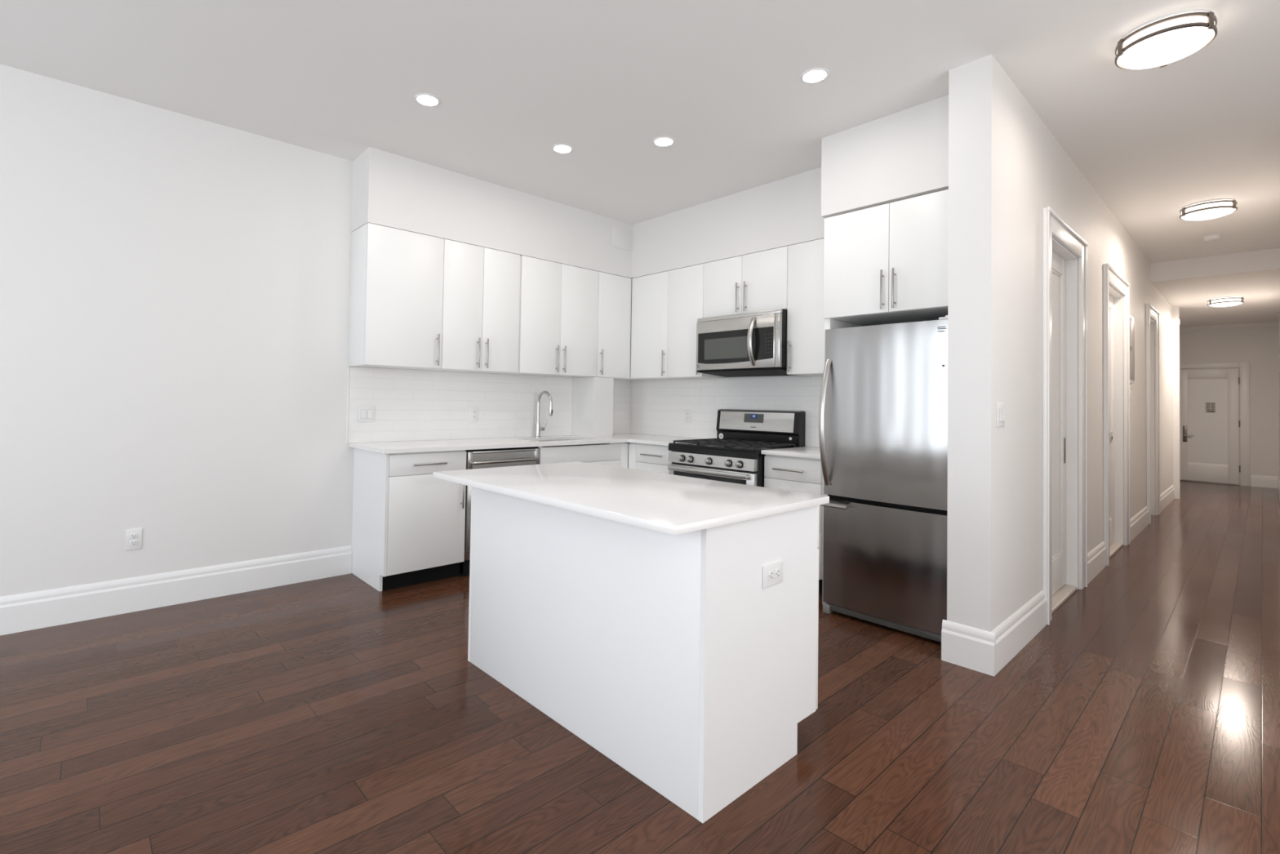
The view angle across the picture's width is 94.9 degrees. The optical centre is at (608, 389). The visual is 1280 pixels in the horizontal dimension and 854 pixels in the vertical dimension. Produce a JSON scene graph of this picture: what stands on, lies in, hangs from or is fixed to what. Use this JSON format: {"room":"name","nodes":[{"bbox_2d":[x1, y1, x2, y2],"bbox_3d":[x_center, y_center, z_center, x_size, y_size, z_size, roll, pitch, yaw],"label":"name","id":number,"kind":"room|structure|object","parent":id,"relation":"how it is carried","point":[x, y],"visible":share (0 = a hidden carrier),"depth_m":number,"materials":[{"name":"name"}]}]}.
{"room":"kitchen","nodes":[
{"label":"kitchen","id":0,"kind":"room"},
{"bbox_2d":[0,63,631,596],"bbox_3d":[-2.498,-0.185,3.612,7.470,2.911,0.128,2,-2,-42],"label":"wall","id":1,"kind":"structure","parent":0,"point":[175,287],"depth_m":3.48,"materials":[{"name":"white paint"}]},
{"bbox_2d":[124,528,142,550],"bbox_3d":[-2.703,0.854,3.339,0.074,0.118,0.009,2,-2,-42],"label":"wall outlet","id":2,"kind":"object","parent":1,"relation":"attached to","point":[133,536],"visible":1,"depth_m":3.34,"materials":[{"name":"white plastic"}]},
{"bbox_2d":[129,539,137,546],"bbox_3d":[-2.701,0.874,3.337,0.033,0.029,0.002,2,-2,-42],"label":"receptacle","id":3,"kind":"object","parent":2,"relation":"attached to","point":[132,542],"depth_m":3.34,"materials":[{"name":"white plastic"}]},
{"bbox_2d":[130,533,137,538],"bbox_3d":[-2.701,0.835,3.338,0.033,0.029,0.002,2,-2,-42],"label":"receptacle","id":4,"kind":"object","parent":2,"relation":"attached to","point":[133,535],"depth_m":3.34,"materials":[{"name":"white plastic"}]},
{"bbox_2d":[0,545,351,635],"bbox_3d":[-3.477,1.139,2.636,4.478,0.192,0.020,2,-2,-42],"label":"baseboard","id":5,"kind":"structure","parent":1,"relation":"attached to","point":[20,612],"depth_m":3.41,"materials":[{"name":"white wood"}]},
{"bbox_2d":[345,366,349,443],"bbox_3d":[-1.834,0.109,4.122,0.013,0.537,0.011,2,-2,-42],"label":"trim","id":6,"kind":"structure","parent":1,"relation":"attached to","point":[348,373],"depth_m":4.12,"materials":[{"name":"white paint"}]},
{"bbox_2d":[357,405,374,422],"bbox_3d":[-1.734,0.177,4.199,0.116,0.116,0.012,2,-2,-42],"label":"light switch","id":7,"kind":"object","parent":1,"relation":"attached to","point":[366,413],"visible":1,"depth_m":4.20,"materials":[{"name":"white plastic"}]},
{"bbox_2d":[347,222,444,369],"bbox_3d":[-1.502,-0.629,4.184,0.545,0.947,0.368,2,-2,-42],"label":"upper cabinet","id":8,"kind":"object","parent":1,"relation":"attached to","point":[396,291],"visible":1,"depth_m":4.05,"materials":[{"name":"white paint"}]},
{"bbox_2d":[426,239,520,373],"bbox_3d":[-1.049,-0.613,4.590,0.669,0.947,0.368,2,-2,-42],"label":"upper cabinet","id":9,"kind":"object","parent":1,"relation":"attached to","point":[481,298],"visible":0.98,"depth_m":4.46,"materials":[{"name":"white paint"}]},
{"bbox_2d":[469,407,478,422],"bbox_3d":[-1.095,0.205,4.774,0.074,0.118,0.009,2,-2,-42],"label":"wall outlet","id":10,"kind":"object","parent":1,"relation":"attached to","point":[473,416],"visible":1,"depth_m":4.77,"materials":[{"name":"white plastic"}]},
{"bbox_2d":[503,255,599,377],"bbox_3d":[-0.494,-0.594,5.088,0.818,0.947,0.368,2,-2,-42],"label":"upper cabinet","id":11,"kind":"object","parent":1,"relation":"attached to","point":[558,313],"visible":0.95,"depth_m":4.95,"materials":[{"name":"white paint"}]},
{"bbox_2d":[595,271,647,380],"bbox_3d":[0.086,-0.574,5.608,0.737,0.947,0.368,2,-2,-42],"label":"upper cabinet","id":12,"kind":"object","parent":1,"relation":"attached to","point":[615,291],"visible":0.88,"depth_m":5.38,"materials":[{"name":"white paint"}]},
{"bbox_2d":[351,146,632,279],"bbox_3d":[-0.675,-1.331,4.959,2.777,0.506,0.327,2,-2,-42],"label":"soffit","id":13,"kind":"structure","parent":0,"point":[391,190],"depth_m":4.45,"materials":[{"name":"white paint"}]},
{"bbox_2d":[611,226,631,251],"bbox_3d":[0.122,-1.400,5.447,0.240,0.190,0.009,2,-2,-42],"label":"access panel","id":14,"kind":"object","parent":13,"relation":"attached to","point":[620,237],"visible":1,"depth_m":5.44,"materials":[{"name":"white paint"}]},
{"bbox_2d":[571,377,613,437],"bbox_3d":[-0.150,0.162,5.419,0.225,0.538,0.327,2,-2,-42],"label":"wall","id":15,"kind":"structure","parent":0,"point":[592,397],"depth_m":5.31,"materials":[{"name":"white tile"}]},
{"bbox_2d":[0,480,1279,853],"bbox_3d":[3.180,1.449,4.955,17.900,0.120,5.750,2,-2,-42],"label":"floor","id":16,"kind":"structure","parent":0,"point":[338,714],"depth_m":2.16,"materials":[{"name":"brown wood"}]},
{"bbox_2d":[351,448,466,591],"bbox_3d":[-1.389,0.859,4.096,0.560,0.880,0.636,2,-2,-42],"label":"base cabinet","id":17,"kind":"object","parent":16,"relation":"on","point":[408,523],"visible":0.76,"depth_m":3.88,"materials":[{"name":"white paint"}]},
{"bbox_2d":[459,446,539,576],"bbox_3d":[-0.943,0.875,4.484,0.616,0.878,0.614,2,-2,-42],"label":"dishwasher","id":18,"kind":"object","parent":16,"relation":"on","point":[513,456],"visible":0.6,"depth_m":4.19,"materials":[{"name":"silver metal"}]},
{"bbox_2d":[537,442,628,468],"bbox_3d":[-0.368,0.894,5.011,0.936,0.880,0.636,2,-2,-42],"label":"base cabinet","id":19,"kind":"object","parent":16,"relation":"on","point":[615,454],"visible":0.13,"depth_m":4.83,"materials":[{"name":"white paint"}]},
{"bbox_2d":[349,433,703,453],"bbox_3d":[-0.420,0.425,4.625,2.752,0.028,1.146,2,-2,-42],"label":"countertop","id":20,"kind":"structure","parent":19,"relation":"on","point":[402,446],"depth_m":4.45,"materials":[{"name":"white stone"}]},
{"bbox_2d":[534,391,552,437],"bbox_3d":[-0.536,0.216,5.073,0.105,0.405,0.230,2,-2,-42],"label":"faucet","id":21,"kind":"object","parent":20,"relation":"on","point":[538,428],"visible":1,"depth_m":5.10,"materials":[{"name":"silver metal"}]},
{"bbox_2d":[542,439,603,462],"bbox_3d":[-0.429,0.550,4.963,0.670,0.205,0.410,2,-2,-42],"label":"sink","id":22,"kind":"object","parent":20,"relation":"in","point":[571,439],"visible":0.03,"depth_m":4.86,"materials":[{"name":"silver metal"}]},
{"bbox_2d":[467,486,819,822],"bbox_3d":[0.076,0.851,2.492,0.707,0.874,1.411,2,-2,-42],"label":"kitchen island","id":23,"kind":"object","parent":16,"relation":"on","point":[668,655],"visible":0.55,"depth_m":1.99,"materials":[{"name":"white laminate"}]},
{"bbox_2d":[432,461,829,535],"bbox_3d":[0.004,0.397,2.416,0.848,0.026,1.473,2,-2,-42],"label":"countertop","id":24,"kind":"structure","parent":23,"relation":"on","point":[665,503],"depth_m":2.14,"materials":[{"name":"white stone"}]},
{"bbox_2d":[762,560,782,588],"bbox_3d":[0.554,0.621,1.967,0.118,0.074,0.009,2,-2,-42],"label":"wall outlet","id":25,"kind":"object","parent":23,"relation":"attached to","point":[772,573],"visible":1,"depth_m":1.96,"materials":[{"name":"white plastic"}]},
{"bbox_2d":[768,569,773,581],"bbox_3d":[0.541,0.620,1.952,0.029,0.033,0.002,2,-2,-42],"label":"receptacle","id":26,"kind":"object","parent":25,"relation":"attached to","point":[770,571],"depth_m":1.95,"materials":[{"name":"white plastic"}]},
{"bbox_2d":[774,567,779,578],"bbox_3d":[0.570,0.621,1.978,0.029,0.033,0.002,2,-2,-42],"label":"receptacle","id":27,"kind":"object","parent":25,"relation":"attached to","point":[776,569],"depth_m":1.98,"materials":[{"name":"white plastic"}]},
{"bbox_2d":[628,442,671,474],"bbox_3d":[0.561,0.910,5.096,0.638,0.880,0.547,2,-2,-42],"label":"base cabinet","id":28,"kind":"object","parent":16,"relation":"on","point":[642,456],"visible":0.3,"depth_m":4.93,"materials":[{"name":"white paint"}]},
{"bbox_2d":[667,408,805,487],"bbox_3d":[0.973,0.743,4.550,0.740,1.166,0.809,2,-2,-42],"label":"gas range","id":29,"kind":"object","parent":16,"relation":"on","point":[735,456],"visible":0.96,"depth_m":4.49,"materials":[{"name":"silver metal"}]},
{"bbox_2d":[668,442,799,458],"bbox_3d":[0.965,0.462,4.545,0.596,0.063,0.809,2,-2,-42],"label":"cooktop","id":30,"kind":"object","parent":29,"relation":"in","point":[705,450],"depth_m":4.34,"materials":[{"name":"black metal"}]},
{"bbox_2d":[764,454,823,593],"bbox_3d":[1.459,0.903,4.095,0.638,0.880,0.504,2,-2,-42],"label":"base cabinet","id":31,"kind":"object","parent":16,"relation":"on","point":[799,474],"visible":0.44,"depth_m":3.90,"materials":[{"name":"white paint"}]},
{"bbox_2d":[760,446,820,459],"bbox_3d":[1.464,0.444,4.102,0.628,0.028,0.504,2,-2,-42],"label":"countertop","id":32,"kind":"structure","parent":31,"relation":"on","point":[811,452],"depth_m":3.99,"materials":[{"name":"white stone"}]},
{"bbox_2d":[822,318,864,604],"bbox_3d":[1.623,0.141,3.880,0.720,2.400,0.037,2,-2,-42],"label":"panel","id":33,"kind":"object","parent":16,"relation":"on","point":[829,323],"visible":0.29,"depth_m":3.66,"materials":[{"name":"white paint"}]},
{"bbox_2d":[818,315,947,642],"bbox_3d":[1.784,0.479,3.484,0.891,1.712,0.703,2,-2,-42],"label":"refrigerator","id":34,"kind":"object","parent":16,"relation":"on","point":[883,408],"visible":0.82,"depth_m":3.23,"materials":[{"name":"grey metal"}]},
{"bbox_2d":[0,0,1279,263],"bbox_3d":[1.143,-1.653,3.151,12.300,0.120,5.750,2,-2,-42],"label":"ceiling","id":35,"kind":"structure","parent":0,"point":[513,81],"depth_m":3.06,"materials":[{"name":"white paint"}]},
{"bbox_2d":[414,93,439,106],"bbox_3d":[-1.016,-1.621,3.291,0.136,0.006,0.136,2,-2,-42],"label":"recessed light","id":36,"kind":"object","parent":35,"relation":"in","point":[426,100],"visible":1,"depth_m":3.28,"materials":[{"name":"white plastic"}]},
{"bbox_2d":[551,144,573,153],"bbox_3d":[-0.305,-1.597,3.897,0.136,0.006,0.136,2,-2,-42],"label":"recessed light","id":37,"kind":"object","parent":35,"relation":"in","point":[561,148],"visible":1,"depth_m":3.89,"materials":[{"name":"white"}]},
{"bbox_2d":[653,137,674,146],"bbox_3d":[0.355,-1.589,3.768,0.136,0.006,0.136,2,-2,-42],"label":"recessed light","id":38,"kind":"object","parent":35,"relation":"in","point":[660,141],"visible":1,"depth_m":3.76,"materials":[{"name":"white"}]},
{"bbox_2d":[800,67,828,83],"bbox_3d":[1.050,-1.595,2.987,0.136,0.006,0.136,2,-2,-42],"label":"recessed light","id":39,"kind":"object","parent":35,"relation":"in","point":[819,74],"visible":1,"depth_m":2.98,"materials":[{"name":"white"}]},
{"bbox_2d":[1115,9,1217,69],"bbox_3d":[2.470,-1.532,2.607,0.335,0.102,0.330,2,-2,-42],"label":"flush ceiling light","id":40,"kind":"object","parent":35,"relation":"attached to","point":[1164,40],"visible":1,"depth_m":2.54,"materials":[{"name":"white glass"}]},
{"bbox_2d":[1179,198,1237,220],"bbox_3d":[4.882,-1.448,4.776,0.335,0.102,0.330,2,-2,-42],"label":"flush ceiling light","id":41,"kind":"object","parent":35,"relation":"attached to","point":[1214,208],"visible":1,"depth_m":4.69,"materials":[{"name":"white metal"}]},
{"bbox_2d":[1203,234,1221,241],"bbox_3d":[5.787,-1.448,5.620,0.124,0.039,0.124,2,-2,-42],"label":"smoke detector","id":42,"kind":"object","parent":35,"relation":"attached to","point":[1215,237],"visible":1,"depth_m":5.59,"materials":[{"name":"white plastic"}]},
{"bbox_2d":[630,375,822,447],"bbox_3d":[1.362,-0.099,4.804,0.128,2.911,3.265,2,-2,-42],"label":"wall","id":43,"kind":"structure","parent":0,"point":[658,406],"depth_m":5.21,"materials":[{"name":"white tile"}]},
{"bbox_2d":[631,263,726,379],"bbox_3d":[0.609,-0.572,5.302,0.368,0.947,0.856,2,-2,-42],"label":"upper cabinet","id":44,"kind":"object","parent":43,"relation":"attached to","point":[667,306],"visible":0.8,"depth_m":5.18,"materials":[{"name":"white paint"}]},
{"bbox_2d":[684,409,691,422],"bbox_3d":[0.730,0.247,5.393,0.009,0.118,0.074,2,-2,-42],"label":"wall outlet","id":45,"kind":"object","parent":43,"relation":"attached to","point":[687,412],"visible":1,"depth_m":5.39,"materials":[{"name":"white plastic"}]},
{"bbox_2d":[702,245,787,318],"bbox_3d":[1.161,-0.817,4.696,0.368,0.466,0.782,2,-2,-42],"label":"upper cabinet","id":46,"kind":"object","parent":43,"relation":"attached to","point":[756,282],"visible":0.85,"depth_m":4.56,"materials":[{"name":"white paint"}]},
{"bbox_2d":[696,308,795,377],"bbox_3d":[1.108,-0.347,4.643,0.477,0.468,0.776,2,-2,-42],"label":"microwave","id":47,"kind":"object","parent":46,"relation":"attached to","point":[753,344],"visible":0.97,"depth_m":4.49,"materials":[{"name":"silver metal"}]},
{"bbox_2d":[786,238,824,376],"bbox_3d":[1.585,-0.580,4.213,0.368,0.947,0.496,2,-2,-42],"label":"upper cabinet","id":48,"kind":"object","parent":43,"relation":"attached to","point":[805,310],"visible":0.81,"depth_m":4.19,"materials":[{"name":"white paint"}]},
{"bbox_2d":[631,167,824,278],"bbox_3d":[1.057,-1.305,4.863,0.327,0.506,2.128,2,-2,-42],"label":"wall","id":49,"kind":"structure","parent":0,"point":[786,211],"depth_m":4.67,"materials":[{"name":"white paint"}]},
{"bbox_2d":[821,94,948,217],"bbox_3d":[1.883,-1.324,3.630,0.741,0.494,0.809,2,-2,-42],"label":"wall","id":50,"kind":"structure","parent":0,"point":[904,154],"depth_m":3.38,"materials":[{"name":"white paint"}]},
{"bbox_2d":[823,189,948,325],"bbox_3d":[1.867,-0.747,3.598,0.778,0.630,0.787,2,-2,-42],"label":"upper cabinet","id":51,"kind":"object","parent":50,"relation":"attached to","point":[885,264],"visible":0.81,"depth_m":3.37,"materials":[{"name":"white paint"}]},
{"bbox_2d":[946,54,1173,631],"bbox_3d":[4.814,-0.028,5.595,8.290,2.911,0.205,2,-2,-42],"label":"wall","id":52,"kind":"structure","parent":0,"point":[1006,166],"depth_m":2.94,"materials":[{"name":"white paint"}]},
{"bbox_2d":[941,619,995,675],"bbox_3d":[1.707,1.224,2.785,0.020,0.192,0.223,2,-2,-42],"label":"baseboard","id":53,"kind":"structure","parent":52,"relation":"attached to","point":[973,648],"depth_m":2.77,"materials":[{"name":"white wood"}]},
{"bbox_2d":[996,402,1004,426],"bbox_3d":[1.901,0.124,2.836,0.116,0.116,0.012,2,-2,-42],"label":"light switch","id":54,"kind":"object","parent":52,"relation":"attached to","point":[1000,406],"visible":1,"depth_m":2.82,"materials":[{"name":"white plastic"}]},
{"bbox_2d":[991,590,1046,674],"bbox_3d":[2.139,1.236,3.037,0.960,0.192,0.020,2,-2,-42],"label":"baseboard","id":55,"kind":"structure","parent":52,"relation":"attached to","point":[1015,632],"depth_m":2.99,"materials":[{"name":"white wood"}]},
{"bbox_2d":[1052,583,1077,613],"bbox_3d":[2.839,1.348,3.796,0.834,0.022,0.173,2,-2,-42],"label":"threshold","id":56,"kind":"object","parent":52,"relation":"attached to","point":[1065,591],"depth_m":3.82,"materials":[{"name":"stone"}]},
{"bbox_2d":[1042,206,1088,625],"bbox_3d":[2.867,0.159,3.810,1.108,2.402,0.221,2,-2,-42],"label":"door","id":57,"kind":"structure","parent":52,"relation":"in","point":[1064,397],"depth_m":4.01,"materials":[{"name":"white wood"}]},
{"bbox_2d":[1087,540,1106,584],"bbox_3d":[3.625,1.288,4.368,0.830,0.192,0.020,2,-2,-42],"label":"baseboard","id":58,"kind":"structure","parent":52,"relation":"attached to","point":[1097,557],"depth_m":4.38,"materials":[{"name":"white wood"}]},
{"bbox_2d":[1109,542,1123,558],"bbox_3d":[4.291,1.398,5.097,0.874,0.022,0.173,2,-2,-42],"label":"threshold","id":59,"kind":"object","parent":52,"relation":"attached to","point":[1114,547],"depth_m":5.16,"materials":[{"name":"stone"}]},
{"bbox_2d":[1102,262,1130,565],"bbox_3d":[4.319,0.209,5.111,1.148,2.402,0.221,2,-2,-42],"label":"door","id":60,"kind":"structure","parent":52,"relation":"in","point":[1116,306],"depth_m":5.34,"materials":[{"name":"white wood"}]},
{"bbox_2d":[1129,385,1132,400],"bbox_3d":[4.916,0.034,5.531,0.120,0.148,0.025,2,-2,-42],"label":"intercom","id":61,"kind":"object","parent":52,"relation":"attached to","point":[1131,386],"visible":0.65,"depth_m":5.52,"materials":[{"name":"white plastic"}]},
{"bbox_2d":[1129,315,1134,383],"bbox_3d":[4.966,-0.381,5.574,0.350,0.640,0.030,2,-2,-42],"label":"electrical panel","id":62,"kind":"object","parent":52,"relation":"attached to","point":[1131,318],"visible":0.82,"depth_m":5.57,"materials":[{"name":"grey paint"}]},
{"bbox_2d":[1130,506,1149,541],"bbox_3d":[5.326,1.347,5.892,1.460,0.192,0.020,2,-2,-42],"label":"baseboard","id":63,"kind":"structure","parent":52,"relation":"attached to","point":[1140,520],"depth_m":5.90,"materials":[{"name":"white wood"}]},
{"bbox_2d":[1146,303,1159,524],"bbox_3d":[6.161,0.273,6.763,0.898,2.402,0.221,2,-2,-42],"label":"door","id":64,"kind":"structure","parent":52,"relation":"in","point":[1153,380],"depth_m":6.91,"materials":[{"name":"white wood"}]},
{"bbox_2d":[1160,484,1174,512],"bbox_3d":[7.234,1.413,7.603,1.887,0.192,0.020,2,-2,-42],"label":"baseboard","id":65,"kind":"structure","parent":52,"relation":"attached to","point":[1167,496],"depth_m":7.58,"materials":[{"name":"white wood"}]},
{"bbox_2d":[1172,306,1180,497],"bbox_3d":[7.959,0.081,8.399,0.140,2.911,0.315,2,-2,-42],"label":"wall","id":66,"kind":"structure","parent":0,"point":[1175,310],"depth_m":8.29,"materials":[{"name":"white paint"}]},
{"bbox_2d":[1172,319,1179,498],"bbox_3d":[7.978,0.273,8.236,0.038,2.520,0.079,2,-2,-42],"label":"trim","id":67,"kind":"structure","parent":66,"relation":"attached to","point":[1175,322],"depth_m":8.24,"materials":[{"name":"white paint"}]},
{"bbox_2d":[1150,248,1279,327],"bbox_3d":[8.512,-1.323,8.294,5.550,0.331,1.625,2,-2,-42],"label":"ceiling","id":68,"kind":"structure","parent":0,"point":[1188,284],"depth_m":6.86,"materials":[{"name":"white paint"}]},
{"bbox_2d":[1207,296,1244,306],"bbox_3d":[8.011,-1.128,7.612,0.335,0.102,0.330,2,-2,-42],"label":"flush ceiling light","id":69,"kind":"object","parent":68,"relation":"attached to","point":[1228,300],"visible":1,"depth_m":7.52,"materials":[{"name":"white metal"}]},
{"bbox_2d":[1179,326,1279,486],"bbox_3d":[10.478,0.155,10.066,0.120,2.911,1.595,2,-2,-42],"label":"wall","id":70,"kind":"structure","parent":0,"point":[1258,347],"depth_m":9.71,"materials":[{"name":"white paint"}]},
{"bbox_2d":[1180,480,1239,485],"bbox_3d":[10.309,1.602,10.072,0.050,0.014,0.725,2,-2,-42],"label":"trim","id":71,"kind":"structure","parent":70,"relation":"attached to","point":[1180,480],"depth_m":10.04,"materials":[{"name":"wood"}]},
{"bbox_2d":[1179,362,1249,486],"bbox_3d":[10.315,0.579,10.076,0.088,2.060,0.952,2,-2,-42],"label":"door","id":72,"kind":"structure","parent":70,"relation":"in","point":[1209,442],"depth_m":10.03,"materials":[{"name":"white wood"}]},
{"bbox_2d":[1204,401,1215,413],"bbox_3d":[10.351,0.312,10.082,0.003,0.185,0.130,2,-2,-42],"label":"notice","id":73,"kind":"object","parent":72,"relation":"attached to","point":[1210,406],"visible":1,"depth_m":10.08,"materials":[{"name":"paper"}]},
{"bbox_2d":[1206,403,1214,412],"bbox_3d":[10.351,0.316,10.081,0.001,0.157,0.102,2,-2,-42],"label":"print","id":74,"kind":"object","parent":73,"relation":"attached to","point":[1210,406],"depth_m":10.08},
{"bbox_2d":[1179,321,1278,332],"bbox_3d":[10.453,-1.054,9.999,0.070,0.075,1.275,2,-2,-42],"label":"trim","id":75,"kind":"structure","parent":70,"relation":"attached to","point":[1272,324],"depth_m":9.92,"materials":[{"name":"white paint"}]},
{"bbox_2d":[1250,474,1277,488],"bbox_3d":[10.747,1.510,9.610,0.020,0.192,0.290,2,-2,-42],"label":"baseboard","id":76,"kind":"structure","parent":70,"relation":"attached to","point":[1261,481],"depth_m":9.60,"materials":[{"name":"white wood"}]},
{"bbox_2d":[1278,313,1279,477],"bbox_3d":[7.390,0.028,6.308,9.500,2.911,0.120,2,-2,-42],"label":"wall","id":77,"kind":"structure","parent":0,"point":[1279,313],"depth_m":9.17,"materials":[{"name":"white paint"}]},
{"bbox_2d":[1277,476,1279,498],"bbox_3d":[7.322,1.387,6.332,9.500,0.192,0.020,2,-2,-42],"label":"baseboard","id":78,"kind":"structure","parent":77,"relation":"attached to","point":[1278,479],"depth_m":8.80,"materials":[{"name":"white wood"}]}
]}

